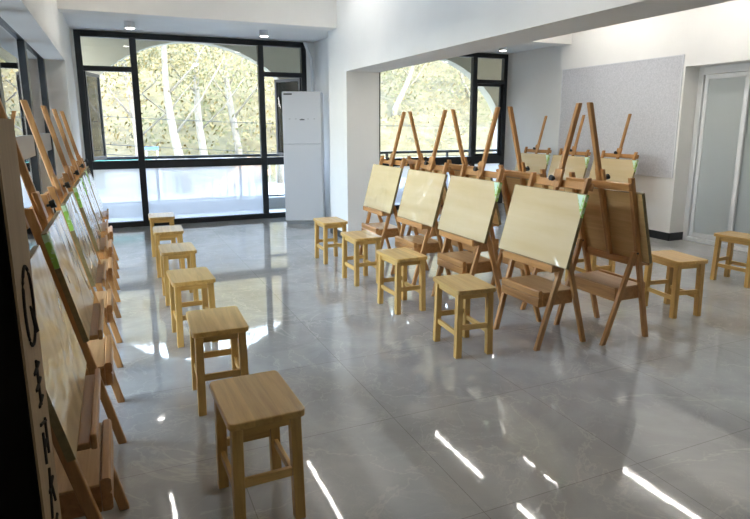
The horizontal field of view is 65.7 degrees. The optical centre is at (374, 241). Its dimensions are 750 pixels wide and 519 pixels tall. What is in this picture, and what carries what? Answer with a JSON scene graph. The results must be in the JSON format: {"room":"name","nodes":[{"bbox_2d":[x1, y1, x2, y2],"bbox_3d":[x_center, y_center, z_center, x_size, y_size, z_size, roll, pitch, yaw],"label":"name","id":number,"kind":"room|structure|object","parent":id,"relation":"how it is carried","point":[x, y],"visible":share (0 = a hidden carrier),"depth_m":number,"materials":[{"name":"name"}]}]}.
{"room":"art studio","nodes":[
{"label":"art studio","id":0,"kind":"room"},
{"bbox_2d":[0,0,81,192],"bbox_3d":[-2.090,-0.790,3.209,0.290,3.200,10.930,-5,12,-23],"label":"wall","id":1,"kind":"structure","parent":0,"point":[39,23],"depth_m":6.26,"materials":[{"name":"white paint"}]},
{"bbox_2d":[0,17,56,250],"bbox_3d":[-2.692,-0.549,4.433,0.060,2.250,4.726,-5,12,-23],"label":"window","id":2,"kind":"structure","parent":1,"relation":"in","point":[22,69],"depth_m":4.82,"materials":[{"name":"black metal"}]},
{"bbox_2d":[70,29,314,165],"bbox_3d":[-2.468,-1.685,8.842,4.030,2.750,0.200,-5,12,-23],"label":"wall","id":3,"kind":"structure","parent":0,"point":[310,45],"depth_m":8.06,"materials":[{"name":"white paint"}]},
{"bbox_2d":[73,29,306,227],"bbox_3d":[-2.696,-1.702,8.986,3.250,2.730,0.648,-5,12,-23],"label":"window","id":4,"kind":"structure","parent":3,"relation":"in","point":[204,189],"depth_m":8.68,"materials":[{"name":"black metal"}]},
{"bbox_2d":[379,53,507,209],"bbox_3d":[0.910,-1.961,10.250,3.310,2.730,0.090,-5,12,-23],"label":"window","id":5,"kind":"structure","parent":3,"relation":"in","point":[493,159],"depth_m":10.60,"materials":[{"name":"black metal"}]},
{"bbox_2d":[44,37,501,171],"bbox_3d":[-0.693,-2.388,10.947,10.600,3.900,0.250,-5,12,-23],"label":"wall","id":6,"kind":"structure","parent":0,"point":[95,51],"depth_m":10.11,"materials":[{"name":"white paint"}]},
{"bbox_2d":[269,208,285,211],"bbox_3d":[-0.869,-0.513,10.600,11.500,0.160,1.400,-5,12,-23],"label":"floor","id":7,"kind":"structure","parent":0,"point":[278,209],"depth_m":10.47,"materials":[{"name":"tile"}]},
{"bbox_2d":[269,196,284,208],"bbox_3d":[-1.148,-0.710,11.076,11.600,0.360,0.150,-5,12,-23],"label":"curb","id":8,"kind":"object","parent":7,"relation":"on","point":[274,202],"depth_m":10.70,"materials":[{"name":"grey concrete"}]},
{"bbox_2d":[103,154,284,196],"bbox_3d":[-3.049,-1.110,10.133,4.240,0.800,0.050,-5,12,-23],"label":"balcony railing","id":9,"kind":"object","parent":8,"relation":"on","point":[230,155],"visible":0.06,"depth_m":10.12,"materials":[{"name":"black metal"}]},
{"bbox_2d":[380,149,496,157],"bbox_3d":[0.865,-1.455,11.830,4.200,0.800,0.050,-5,12,-23],"label":"balcony railing","id":10,"kind":"object","parent":8,"relation":"on","point":[386,153],"visible":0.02,"depth_m":11.85,"materials":[{"name":"black metal"}]},
{"bbox_2d":[63,13,549,53],"bbox_3d":[-0.641,-3.257,8.445,7.850,0.515,2.030,-5,12,-23],"label":"ceiling","id":11,"kind":"structure","parent":0,"point":[74,21],"depth_m":7.86,"materials":[{"name":"white paint"}]},
{"bbox_2d":[124,21,134,28],"bbox_3d":[-3.075,-2.715,7.271,0.124,0.079,0.124,-5,12,-23],"label":"recessed light","id":12,"kind":"object","parent":11,"relation":"in","point":[127,24],"visible":1,"depth_m":7.23,"materials":[{"name":"white plastic"}]},
{"bbox_2d":[259,30,268,36],"bbox_3d":[-1.521,-2.852,7.945,0.124,0.079,0.124,-5,12,-23],"label":"recessed light","id":13,"kind":"object","parent":11,"relation":"in","point":[262,33],"visible":1,"depth_m":7.90,"materials":[{"name":"white plastic"}]},
{"bbox_2d":[303,42,313,90],"bbox_3d":[-1.026,-2.713,9.010,0.155,0.760,0.083,-3,12,-15],"label":"hose","id":14,"kind":"object","parent":11,"relation":"hanging from","point":[304,43],"visible":0.99,"depth_m":9.00,"materials":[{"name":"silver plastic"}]},
{"bbox_2d":[314,37,330,216],"bbox_3d":[-0.621,-1.698,8.765,0.090,2.800,1.830,-5,12,-23],"label":"wall partition","id":15,"kind":"structure","parent":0,"point":[321,47],"depth_m":8.96,"materials":[{"name":"white paint"}]},
{"bbox_2d":[328,0,378,231],"bbox_3d":[-0.279,-1.658,7.544,0.440,3.200,0.650,-5,12,-23],"label":"wall column","id":16,"kind":"structure","parent":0,"point":[353,96],"depth_m":7.35,"materials":[{"name":"white paint"}]},
{"bbox_2d":[74,203,749,518],"bbox_3d":[1.335,0.544,4.975,10.900,0.120,10.850,-5,12,-23],"label":"floor","id":17,"kind":"structure","parent":0,"point":[394,425],"depth_m":3.19,"materials":[{"name":"grey tile"}]},
{"bbox_2d":[0,118,61,518],"bbox_3d":[-0.806,0.535,0.994,0.467,1.463,0.185,-5,12,-23],"label":"signboard","id":18,"kind":"object","parent":17,"relation":"on","point":[28,478],"visible":1,"depth_m":0.96,"materials":[{"name":"black"}]},
{"bbox_2d":[0,99,126,443],"bbox_3d":[-1.444,0.129,2.685,0.411,1.600,0.570,-5,12,-23],"label":"easel","id":19,"kind":"object","parent":17,"relation":"on","point":[97,352],"visible":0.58,"depth_m":2.61,"materials":[{"name":"red wood"}]},
{"bbox_2d":[41,210,93,342],"bbox_3d":[-1.413,0.131,2.700,0.132,0.477,0.719,-5,12,-23],"label":"board","id":20,"kind":"object","parent":19,"relation":"attached to","point":[57,239],"visible":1,"depth_m":2.55,"materials":[{"name":"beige wood"}]},
{"bbox_2d":[20,100,122,367],"bbox_3d":[-1.829,-0.040,3.538,0.411,1.600,0.570,-5,12,-23],"label":"easel","id":21,"kind":"object","parent":17,"relation":"on","point":[57,191],"visible":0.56,"depth_m":3.45,"materials":[{"name":"red wood"}]},
{"bbox_2d":[60,191,97,286],"bbox_3d":[-1.797,-0.038,3.552,0.132,0.477,0.719,-5,12,-23],"label":"board","id":22,"kind":"object","parent":21,"relation":"attached to","point":[70,209],"visible":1,"depth_m":3.40,"materials":[{"name":"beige wood"}]},
{"bbox_2d":[28,242,129,518],"bbox_3d":[-1.052,0.302,1.815,0.411,1.600,0.570,-5,12,-23],"label":"easel","id":23,"kind":"object","parent":17,"relation":"on","point":[89,484],"visible":0.3,"depth_m":1.79,"materials":[{"name":"red wood"}]},
{"bbox_2d":[29,245,86,462],"bbox_3d":[-1.020,0.304,1.829,0.132,0.477,0.719,-5,12,-23],"label":"board","id":24,"kind":"object","parent":23,"relation":"attached to","point":[64,362],"visible":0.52,"depth_m":1.80,"materials":[{"name":"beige wood"}]},
{"bbox_2d":[40,106,120,317],"bbox_3d":[-2.246,-0.224,4.461,0.411,1.600,0.570,-5,12,-23],"label":"easel","id":25,"kind":"object","parent":17,"relation":"on","point":[69,175],"visible":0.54,"depth_m":4.36,"materials":[{"name":"red wood"}]},
{"bbox_2d":[72,179,100,251],"bbox_3d":[-2.214,-0.222,4.475,0.132,0.477,0.719,-5,12,-23],"label":"board","id":26,"kind":"object","parent":25,"relation":"attached to","point":[78,188],"visible":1,"depth_m":4.30,"materials":[{"name":"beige wood"}]},
{"bbox_2d":[51,109,119,289],"bbox_3d":[-2.590,-0.376,5.224,0.411,1.600,0.570,-5,12,-23],"label":"easel","id":27,"kind":"object","parent":17,"relation":"on","point":[75,166],"visible":0.44,"depth_m":5.12,"materials":[{"name":"red wood"}]},
{"bbox_2d":[79,172,102,231],"bbox_3d":[-2.558,-0.373,5.238,0.132,0.477,0.719,-5,12,-23],"label":"board","id":28,"kind":"object","parent":27,"relation":"attached to","point":[83,176],"visible":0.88,"depth_m":5.14,"materials":[{"name":"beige wood"}]},
{"bbox_2d":[60,111,118,268],"bbox_3d":[-2.934,-0.527,5.986,0.411,1.600,0.570,-5,12,-23],"label":"easel","id":29,"kind":"object","parent":17,"relation":"on","point":[79,159],"visible":0.41,"depth_m":5.87,"materials":[{"name":"red wood"}]},
{"bbox_2d":[83,166,103,217],"bbox_3d":[-2.902,-0.525,6.000,0.132,0.477,0.719,-5,12,-23],"label":"board","id":30,"kind":"object","parent":29,"relation":"attached to","point":[87,170],"visible":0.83,"depth_m":5.91,"materials":[{"name":"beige wood"}]},
{"bbox_2d":[148,212,175,256],"bbox_3d":[-2.462,-0.090,6.731,0.280,0.450,0.390,-5,12,-21],"label":"wooden stool","id":31,"kind":"object","parent":17,"relation":"on","point":[164,217],"visible":0.69,"depth_m":6.57,"materials":[{"name":"yellow wood"}]},
{"bbox_2d":[152,225,184,277],"bbox_3d":[-2.066,0.089,5.831,0.280,0.450,0.390,-5,12,-21],"label":"wooden stool","id":32,"kind":"object","parent":17,"relation":"on","point":[172,231],"visible":0.74,"depth_m":5.67,"materials":[{"name":"yellow wood"}]},
{"bbox_2d":[158,242,198,305],"bbox_3d":[-1.671,0.266,4.941,0.280,0.450,0.390,-5,12,-23],"label":"wooden stool","id":33,"kind":"object","parent":17,"relation":"on","point":[187,250],"visible":0.62,"depth_m":4.80,"materials":[{"name":"yellow wood"}]},
{"bbox_2d":[166,267,217,347],"bbox_3d":[-1.272,0.445,4.041,0.280,0.450,0.390,-5,12,-25],"label":"wooden stool","id":34,"kind":"object","parent":17,"relation":"on","point":[201,278],"visible":0.84,"depth_m":3.92,"materials":[{"name":"yellow wood"}]},
{"bbox_2d":[186,306,248,415],"bbox_3d":[-0.843,0.627,3.123,0.280,0.450,0.390,-5,12,-22],"label":"wooden stool","id":35,"kind":"object","parent":17,"relation":"on","point":[221,323],"visible":0.9,"depth_m":2.99,"materials":[{"name":"yellow wood"}]},
{"bbox_2d":[210,370,305,518],"bbox_3d":[-0.456,0.801,2.250,0.280,0.450,0.390,-5,12,-25],"label":"wooden stool","id":36,"kind":"object","parent":17,"relation":"on","point":[255,406],"visible":1,"depth_m":2.15,"materials":[{"name":"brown wood"}]},
{"bbox_2d":[282,91,324,223],"bbox_3d":[-1.063,-1.255,8.734,0.570,1.945,0.353,0,11,1],"label":"air conditioner","id":37,"kind":"object","parent":17,"relation":"on","point":[302,111],"visible":0.86,"depth_m":8.56,"materials":[{"name":"grey plastic"}]},
{"bbox_2d":[313,217,347,263],"bbox_3d":[-0.487,-0.021,6.365,0.280,0.450,0.390,-5,12,-22],"label":"wooden stool","id":38,"kind":"object","parent":17,"relation":"on","point":[325,223],"visible":0.88,"depth_m":6.25,"materials":[{"name":"yellow wood"}]},
{"bbox_2d":[330,228,341,237],"bbox_3d":[-0.604,-0.278,8.574,0.464,0.090,2.292,-5,12,-23],"label":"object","id":39,"kind":"structure","parent":17,"relation":"on","point":[331,229],"depth_m":7.76,"materials":[{"name":"black"}]},
{"bbox_2d":[341,230,381,286],"bbox_3d":[-0.132,0.149,5.511,0.280,0.450,0.390,-5,12,-23],"label":"wooden stool","id":40,"kind":"object","parent":17,"relation":"on","point":[363,237],"visible":0.93,"depth_m":5.41,"materials":[{"name":"yellow wood"}]},
{"bbox_2d":[359,112,407,260],"bbox_3d":[0.114,-0.593,6.289,0.471,1.600,0.570,-5,12,-23],"label":"easel","id":41,"kind":"object","parent":17,"relation":"on","point":[386,230],"visible":0.62,"depth_m":6.22,"materials":[{"name":"red wood"}]},
{"bbox_2d":[363,164,402,213],"bbox_3d":[0.078,-0.585,6.285,0.148,0.474,0.718,-5,12,-23],"label":"board","id":42,"kind":"object","parent":41,"relation":"attached to","point":[384,181],"visible":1,"depth_m":6.23,"materials":[{"name":"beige wood"}]},
{"bbox_2d":[376,247,426,314],"bbox_3d":[0.212,0.309,4.706,0.280,0.450,0.390,-5,12,-24],"label":"wooden stool","id":43,"kind":"object","parent":17,"relation":"on","point":[402,257],"visible":1,"depth_m":4.61,"materials":[{"name":"yellow wood"}]},
{"bbox_2d":[390,110,450,284],"bbox_3d":[0.462,-0.439,5.518,0.471,1.600,0.570,-5,12,-23],"label":"easel","id":44,"kind":"object","parent":17,"relation":"on","point":[422,244],"visible":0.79,"depth_m":5.45,"materials":[{"name":"red wood"}]},
{"bbox_2d":[397,169,447,226],"bbox_3d":[0.434,-0.428,5.496,0.148,0.474,0.718,-5,12,-23],"label":"board","id":45,"kind":"object","parent":44,"relation":"attached to","point":[423,191],"visible":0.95,"depth_m":5.44,"materials":[{"name":"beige wood"}]},
{"bbox_2d":[406,111,452,254],"bbox_3d":[0.566,-0.600,6.324,0.471,1.600,0.570,-5,12,-23],"label":"easel","id":46,"kind":"object","parent":17,"relation":"on","point":[409,160],"visible":0.24,"depth_m":6.19,"materials":[{"name":"red wood"}]},
{"bbox_2d":[409,164,446,202],"bbox_3d":[0.598,-0.597,6.339,0.148,0.474,0.718,-5,12,-23],"label":"board","id":47,"kind":"object","parent":46,"relation":"on","point":[445,188],"visible":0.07,"depth_m":6.07,"materials":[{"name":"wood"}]},
{"bbox_2d":[433,273,495,358],"bbox_3d":[0.580,0.481,3.842,0.280,0.450,0.390,-4,12,-18],"label":"wooden stool","id":48,"kind":"object","parent":17,"relation":"on","point":[464,287],"visible":1,"depth_m":3.73,"materials":[{"name":"yellow wood"}]},
{"bbox_2d":[431,107,506,300],"bbox_3d":[0.798,-0.291,4.773,0.471,1.600,0.570,-5,12,-23],"label":"easel","id":49,"kind":"object","parent":17,"relation":"on","point":[460,262],"visible":0.69,"depth_m":4.71,"materials":[{"name":"red wood"}]},
{"bbox_2d":[437,175,501,243],"bbox_3d":[0.762,-0.284,4.769,0.148,0.474,0.719,-5,12,-23],"label":"board","id":50,"kind":"object","parent":49,"relation":"attached to","point":[469,207],"visible":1,"depth_m":4.72,"materials":[{"name":"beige wood"}]},
{"bbox_2d":[442,109,501,279],"bbox_3d":[0.914,-0.447,5.553,0.471,1.600,0.570,-5,12,-23],"label":"easel","id":51,"kind":"object","parent":17,"relation":"on","point":[494,241],"visible":0.27,"depth_m":5.46,"materials":[{"name":"red wood"}]},
{"bbox_2d":[449,170,500,224],"bbox_3d":[0.946,-0.443,5.568,0.148,0.474,0.718,-5,12,-23],"label":"board","id":52,"kind":"object","parent":51,"relation":"on","point":[496,219],"visible":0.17,"depth_m":5.33,"materials":[{"name":"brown wood"}]},
{"bbox_2d":[491,106,560,309],"bbox_3d":[1.258,-0.295,4.790,0.471,1.600,0.570,-5,12,-23],"label":"easel","id":53,"kind":"object","parent":17,"relation":"on","point":[521,173],"visible":0.27,"depth_m":4.68,"materials":[{"name":"red wood"}]},
{"bbox_2d":[501,176,552,216],"bbox_3d":[1.290,-0.292,4.806,0.148,0.474,0.718,-5,12,-23],"label":"board","id":54,"kind":"object","parent":53,"relation":"on","point":[511,181],"visible":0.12,"depth_m":4.93,"materials":[{"name":"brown wood"}]},
{"bbox_2d":[524,116,551,153],"bbox_3d":[2.439,-1.140,9.013,0.471,1.600,0.570,-5,12,-23],"label":"easel","id":55,"kind":"object","parent":17,"relation":"on","point":[536,150],"visible":0.2,"depth_m":8.95,"materials":[{"name":"red wood"}]},
{"bbox_2d":[514,153,549,172],"bbox_3d":[2.407,-1.131,9.000,0.148,0.474,0.719,-5,12,-23],"label":"board","id":56,"kind":"object","parent":55,"relation":"attached to","point":[535,162],"visible":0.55,"depth_m":8.90,"materials":[{"name":"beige wood"}]},
{"bbox_2d":[493,103,594,350],"bbox_3d":[1.168,-0.128,3.952,0.471,1.600,0.570,-5,12,-23],"label":"easel","id":57,"kind":"object","parent":17,"relation":"on","point":[537,291],"visible":0.8,"depth_m":3.89,"materials":[{"name":"red wood"}]},
{"bbox_2d":[498,184,588,269],"bbox_3d":[1.126,-0.123,3.962,0.148,0.474,0.719,-5,12,-23],"label":"board","id":58,"kind":"object","parent":57,"relation":"attached to","point":[542,224],"visible":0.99,"depth_m":3.90,"materials":[{"name":"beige wood"}]},
{"bbox_2d":[578,194,582,205],"bbox_3d":[1.287,-0.257,3.662,0.001,0.082,0.050,11,5,-26],"label":"print","id":59,"kind":"object","parent":58,"relation":"attached to","point":[580,197],"depth_m":3.65},
{"bbox_2d":[559,115,590,190],"bbox_3d":[2.762,-0.997,8.295,0.471,1.600,0.570,-5,12,-23],"label":"easel","id":60,"kind":"object","parent":17,"relation":"on","point":[572,152],"visible":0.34,"depth_m":8.23,"materials":[{"name":"red wood"}]},
{"bbox_2d":[547,155,589,188],"bbox_3d":[2.731,-0.988,8.282,0.148,0.474,0.719,-5,12,-23],"label":"board","id":61,"kind":"object","parent":60,"relation":"attached to","point":[577,164],"visible":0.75,"depth_m":8.20,"materials":[{"name":"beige wood"}]},
{"bbox_2d":[565,254,614,280],"bbox_3d":[1.989,0.176,5.359,0.280,0.450,0.390,-4,12,-20],"label":"wooden stool","id":62,"kind":"object","parent":17,"relation":"on","point":[611,267],"visible":0.14,"depth_m":5.24,"materials":[{"name":"yellow wood"}]},
{"bbox_2d":[554,102,649,345],"bbox_3d":[1.602,-0.144,4.028,0.471,1.600,0.570,-5,12,-23],"label":"easel","id":63,"kind":"object","parent":17,"relation":"on","point":[615,287],"visible":0.84,"depth_m":3.97,"materials":[{"name":"red wood"}]},
{"bbox_2d":[564,187,651,263],"bbox_3d":[1.618,-0.147,4.079,0.148,0.474,0.718,-5,12,-23],"label":"board","id":64,"kind":"object","parent":63,"relation":"on","point":[617,201],"visible":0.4,"depth_m":3.96,"materials":[{"name":"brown wood"}]},
{"bbox_2d":[601,114,638,159],"bbox_3d":[3.094,-0.851,7.560,0.471,1.600,0.570,-5,12,-23],"label":"easel","id":65,"kind":"object","parent":17,"relation":"on","point":[617,154],"visible":0.25,"depth_m":7.50,"materials":[{"name":"red wood"}]},
{"bbox_2d":[589,158,637,182],"bbox_3d":[3.062,-0.842,7.547,0.148,0.474,0.719,-5,12,-23],"label":"board","id":66,"kind":"object","parent":65,"relation":"attached to","point":[619,170],"visible":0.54,"depth_m":7.44,"materials":[{"name":"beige wood"}]},
{"bbox_2d":[644,250,707,318],"bbox_3d":[2.356,0.328,4.596,0.280,0.450,0.390,-3,12,-15],"label":"wooden stool","id":67,"kind":"object","parent":17,"relation":"on","point":[675,261],"visible":0.88,"depth_m":4.47,"materials":[{"name":"yellow wood"}]},
{"bbox_2d":[710,231,749,287],"bbox_3d":[3.417,0.157,5.442,0.280,0.450,0.390,-6,13,-28],"label":"wooden stool","id":68,"kind":"object","parent":17,"relation":"on","point":[732,237],"visible":1,"depth_m":5.48,"materials":[{"name":"yellow wood"}]},
{"bbox_2d":[501,0,749,232],"bbox_3d":[4.517,-1.275,6.094,0.500,3.000,10.930,-5,12,-23],"label":"wall","id":69,"kind":"structure","parent":0,"point":[717,34],"depth_m":7.57,"materials":[{"name":"white paint"}]},
{"bbox_2d":[557,54,684,177],"bbox_3d":[3.317,-1.724,8.114,0.018,1.495,2.115,-5,12,-23],"label":"board","id":70,"kind":"object","parent":69,"relation":"attached to","point":[649,90],"visible":0.74,"depth_m":7.78,"materials":[{"name":"grey fabric"}]},
{"bbox_2d":[649,229,682,240],"bbox_3d":[3.433,-0.268,8.468,0.262,0.100,2.212,-5,12,-23],"label":"baseboard","id":71,"kind":"structure","parent":69,"relation":"attached to","point":[652,233],"depth_m":7.50,"materials":[{"name":"black"}]},
{"bbox_2d":[683,62,749,251],"bbox_3d":[4.548,-0.863,6.206,0.100,2.149,2.558,-5,12,-23],"label":"door","id":72,"kind":"structure","parent":69,"relation":"in","point":[718,187],"depth_m":6.99,"materials":[{"name":"silver metal"}]},
{"bbox_3d":[1.639,-2.382,3.365,7.850,0.250,8.760,-5,12,-23],"label":"ceiling","id":73,"kind":"structure","parent":0,"visible":0},
{"bbox_2d":[57,0,571,45],"bbox_3d":[-0.182,-3.013,7.435,7.850,0.600,0.240,-5,12,-23],"label":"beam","id":74,"kind":"structure","parent":73,"relation":"attached to","point":[297,14],"depth_m":6.71,"materials":[{"name":"white paint"}]},
{"bbox_2d":[346,0,733,72],"bbox_3d":[1.560,-1.781,3.277,0.440,0.895,8.450,-5,12,-23],"label":"beam","id":75,"kind":"structure","parent":73,"relation":"attached to","point":[382,35],"depth_m":4.77,"materials":[{"name":"white paint"}]},
{"label":"outside","id":76,"kind":"structure","parent":0,"visible":0},
{"bbox_2d":[100,44,493,182],"bbox_3d":[-4.365,-16.332,38.266,115.000,21.003,40.000,-5,12,-23],"label":"hillside","id":77,"kind":"structure","parent":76,"point":[387,140],"depth_m":24.54,"materials":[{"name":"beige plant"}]},
{"bbox_2d":[157,44,257,157],"bbox_3d":[-4.823,-5.458,20.100,5.152,6.272,2.947,-5,12,-23],"label":"tree","id":78,"kind":"object","parent":77,"relation":"on","point":[236,137],"visible":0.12,"depth_m":20.21,"materials":[{"name":"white plant"}]},
{"bbox_2d":[102,44,492,165],"bbox_3d":[9.984,-18.614,44.529,109.160,22.778,39.374,-5,12,-23],"label":"trees","id":79,"kind":"object","parent":77,"relation":"on","point":[205,102],"visible":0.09,"depth_m":23.20,"materials":[{"name":"yellow plant"}]},
{"bbox_2d":[391,61,453,118],"bbox_3d":[1.282,-7.720,25.652,4.994,4.837,2.491,-8,14,-35],"label":"tree","id":80,"kind":"object","parent":77,"relation":"on","point":[405,87],"visible":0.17,"depth_m":26.00,"materials":[{"name":"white plant"}]},
{"bbox_2d":[435,62,469,97],"bbox_3d":[5.009,-9.638,30.530,5.519,4.841,3.894,-5,12,-23],"label":"tree","id":81,"kind":"object","parent":77,"relation":"on","point":[461,76],"visible":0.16,"depth_m":30.61,"materials":[{"name":"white plant"}]},
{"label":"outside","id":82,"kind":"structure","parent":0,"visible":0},
{"bbox_2d":[268,182,283,196],"bbox_3d":[5.394,-1.709,18.735,115.000,0.300,8.550,-5,12,-23],"label":"street","id":83,"kind":"structure","parent":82,"point":[273,184],"depth_m":17.58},
{"bbox_2d":[145,147,158,159],"bbox_3d":[-5.520,-1.687,14.472,0.320,1.360,0.070,-5,12,-23],"label":"road sign","id":84,"kind":"object","parent":83,"relation":"on","point":[146,148],"visible":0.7,"depth_m":14.32,"materials":[{"name":"blue paint"}]},
{"bbox_2d":[100,44,234,155],"bbox_3d":[-6.491,-3.994,16.460,4.932,5.757,2.482,-7,13,-32],"label":"tree","id":85,"kind":"object","parent":83,"relation":"on","point":[131,113],"visible":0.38,"depth_m":16.40,"materials":[{"name":"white plant"}]},
{"bbox_2d":[100,44,256,158],"bbox_3d":[-5.389,-4.008,15.568,4.988,6.096,2.707,-5,12,-23],"label":"tree","id":86,"kind":"object","parent":83,"relation":"on","point":[173,131],"visible":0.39,"depth_m":15.72,"materials":[{"name":"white plant"}]},
{"bbox_2d":[137,44,274,154],"bbox_3d":[-5.183,-4.662,17.784,4.987,6.508,2.612,-5,12,-23],"label":"tree","id":87,"kind":"object","parent":83,"relation":"on","point":[198,116],"visible":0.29,"depth_m":17.94,"materials":[{"name":"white plant"}]},
{"bbox_2d":[249,61,284,182],"bbox_3d":[-2.483,-4.450,19.062,3.340,5.622,1.709,-2,11,-11],"label":"tree","id":88,"kind":"object","parent":83,"relation":"on","point":[280,167],"visible":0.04,"depth_m":19.20,"materials":[{"name":"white plant"}]},
{"bbox_2d":[103,116,496,158],"bbox_3d":[-2.905,-2.686,12.204,13.380,4.200,0.180,-5,12,-23],"label":"overhead line","id":89,"kind":"object","parent":83,"relation":"on","point":[495,131],"visible":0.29,"depth_m":12.21,"materials":[{"name":"grey"}]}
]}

